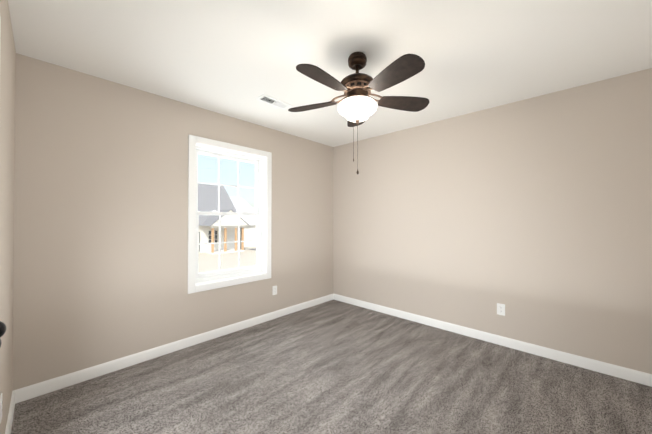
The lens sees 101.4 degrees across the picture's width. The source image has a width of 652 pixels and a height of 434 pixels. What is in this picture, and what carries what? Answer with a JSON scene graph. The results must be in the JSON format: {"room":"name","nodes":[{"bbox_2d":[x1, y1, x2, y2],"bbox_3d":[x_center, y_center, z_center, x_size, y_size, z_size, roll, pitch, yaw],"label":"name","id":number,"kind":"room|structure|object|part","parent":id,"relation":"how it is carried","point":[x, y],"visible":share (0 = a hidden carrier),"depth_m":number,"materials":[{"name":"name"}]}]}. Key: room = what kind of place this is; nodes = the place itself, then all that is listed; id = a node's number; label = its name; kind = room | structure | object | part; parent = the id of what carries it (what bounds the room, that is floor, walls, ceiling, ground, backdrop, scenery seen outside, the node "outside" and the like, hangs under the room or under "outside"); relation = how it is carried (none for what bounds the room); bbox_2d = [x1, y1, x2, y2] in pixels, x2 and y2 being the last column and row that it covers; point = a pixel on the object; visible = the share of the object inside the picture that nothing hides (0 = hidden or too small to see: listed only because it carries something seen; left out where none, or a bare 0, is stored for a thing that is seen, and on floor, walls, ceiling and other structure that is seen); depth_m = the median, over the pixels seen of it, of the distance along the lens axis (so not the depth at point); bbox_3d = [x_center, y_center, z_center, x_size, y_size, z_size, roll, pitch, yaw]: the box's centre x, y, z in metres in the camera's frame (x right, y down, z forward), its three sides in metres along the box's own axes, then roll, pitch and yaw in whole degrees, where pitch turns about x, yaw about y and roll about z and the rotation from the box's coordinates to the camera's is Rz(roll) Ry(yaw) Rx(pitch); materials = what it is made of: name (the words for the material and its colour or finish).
{"room":"empty bedroom","nodes":[
{"label":"empty bedroom","id":0,"kind":"room"},
{"bbox_2d":[0,321,6,336],"bbox_3d":[-1.160,0.259,0.910,0.392,2.025,0.110,-1,-1,43],"label":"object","id":1,"kind":"structure","parent":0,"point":[3,328],"depth_m":0.84,"materials":[{"name":"black metal"}]},
{"bbox_2d":[0,0,15,433],"bbox_3d":[-1.181,0.059,0.405,3.430,2.480,0.760,-1,-1,43],"label":"wall","id":2,"kind":"structure","parent":0,"point":[7,107],"depth_m":1.47,"materials":[{"name":"beige paint"}]},
{"bbox_2d":[0,393,2,422],"bbox_3d":[-1.577,0.927,1.296,0.070,0.115,0.007,-1,-1,43],"label":"electrical outlet","id":3,"kind":"object","parent":2,"relation":"attached to","point":[1,401],"visible":1,"depth_m":1.29,"materials":[{"name":"white plastic"}]},
{"bbox_2d":[5,389,20,433],"bbox_3d":[-1.736,1.243,1.447,1.097,0.090,0.014,-1,-1,43],"label":"baseboard","id":4,"kind":"structure","parent":2,"relation":"attached to","point":[16,394],"depth_m":1.72,"materials":[{"name":"white wood"}]},
{"bbox_2d":[12,53,332,390],"bbox_3d":[-1.076,0.084,3.121,0.140,2.440,3.620,-1,-1,43],"label":"wall","id":5,"kind":"structure","parent":0,"point":[101,227],"depth_m":2.29,"materials":[{"name":"beige paint"}]},
{"bbox_2d":[20,294,332,401],"bbox_3d":[-1.034,1.258,3.042,0.014,0.090,3.300,-1,-1,43],"label":"baseboard","id":6,"kind":"structure","parent":5,"relation":"attached to","point":[73,378],"depth_m":2.42,"materials":[{"name":"white wood"}]},
{"bbox_2d":[188,135,271,293],"bbox_3d":[-1.097,-0.026,3.095,0.170,1.600,0.998,-1,-1,43],"label":"window","id":7,"kind":"structure","parent":5,"relation":"in","point":[220,278],"depth_m":3.07,"materials":[{"name":"white"}]},
{"bbox_2d":[272,285,276,294],"bbox_3d":[-0.660,0.947,3.447,0.007,0.115,0.070,-1,-1,43],"label":"electrical outlet","id":8,"kind":"object","parent":5,"relation":"attached to","point":[274,290],"visible":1,"depth_m":3.44,"materials":[{"name":"white plastic"}]},
{"bbox_2d":[8,0,651,146],"bbox_3d":[0.224,-1.207,1.909,3.710,0.120,3.620,-1,-1,43],"label":"ceiling","id":9,"kind":"structure","parent":0,"point":[233,58],"depth_m":1.82,"materials":[{"name":"white paint"}]},
{"bbox_2d":[255,94,291,109],"bbox_3d":[-0.512,-1.137,2.650,0.140,0.009,0.345,-1,-1,43],"label":"ceiling vent","id":10,"kind":"object","parent":9,"relation":"in","point":[269,100],"visible":1,"depth_m":2.63,"materials":[{"name":"white metal"}]},
{"bbox_2d":[288,52,428,173],"bbox_3d":[0.200,-0.738,1.873,1.070,0.820,1.036,-1,-1,43],"label":"ceiling fan","id":11,"kind":"object","parent":9,"relation":"hanging from","point":[402,68],"depth_m":1.82,"materials":[{"name":"brown wood"}]},
{"bbox_3d":[0.224,-0.758,1.905,0.280,0.142,0.280,-1,-1,43],"label":"ceiling fan shade","id":12,"kind":"part","parent":11,"relation":"part of","materials":[{"name":"white glass"}]},
{"bbox_2d":[11,299,651,433],"bbox_3d":[0.224,1.353,1.885,3.710,0.120,3.620,-1,-1,43],"label":"floor","id":13,"kind":"structure","parent":0,"point":[333,366],"depth_m":1.99,"materials":[{"name":"carpet"}]},
{"bbox_2d":[333,68,651,373],"bbox_3d":[1.416,0.084,3.164,3.430,2.440,0.140,-1,-1,43],"label":"wall","id":14,"kind":"structure","parent":0,"point":[534,215],"depth_m":2.61,"materials":[{"name":"beige paint"}]},
{"bbox_2d":[333,293,651,386],"bbox_3d":[1.364,1.259,3.097,3.430,0.090,0.014,-1,-1,43],"label":"baseboard","id":15,"kind":"structure","parent":14,"relation":"attached to","point":[636,376],"depth_m":2.60,"materials":[{"name":"white wood"}]},
{"bbox_2d":[497,303,504,315],"bbox_3d":[1.779,0.940,2.714,0.070,0.115,0.007,-1,-1,43],"label":"electrical outlet","id":16,"kind":"object","parent":14,"relation":"attached to","point":[500,309],"visible":1,"depth_m":2.71,"materials":[{"name":"white plastic"}]},
{"label":"outside","id":17,"kind":"structure","parent":0,"visible":0},
{"bbox_2d":[198,247,255,272],"bbox_3d":[-18.519,4.126,37.807,200.000,0.200,150.000,-1,-1,43],"label":"ground","id":18,"kind":"structure","parent":17,"point":[249,254],"depth_m":23.91,"materials":[{"name":"beige"}]},
{"bbox_2d":[198,184,249,253],"bbox_3d":[-17.918,-0.187,30.964,13.310,8.300,13.600,-1,-1,43],"label":"house","id":19,"kind":"structure","parent":18,"relation":"on","point":[205,221],"depth_m":30.82,"materials":[{"name":"white"}]},
{"bbox_2d":[230,197,251,207],"bbox_3d":[-22.931,-0.114,55.046,11.000,8.600,12.000,-1,-1,43],"label":"house","id":20,"kind":"structure","parent":18,"relation":"on","point":[241,203],"depth_m":56.62,"materials":[{"name":"white"}]},
{"bbox_2d":[235,207,255,246],"bbox_3d":[-11.252,1.304,40.813,9.300,5.500,8.500,-1,-1,43],"label":"house","id":21,"kind":"structure","parent":18,"relation":"on","point":[249,232],"depth_m":36.07,"materials":[{"name":"white"}]}
]}

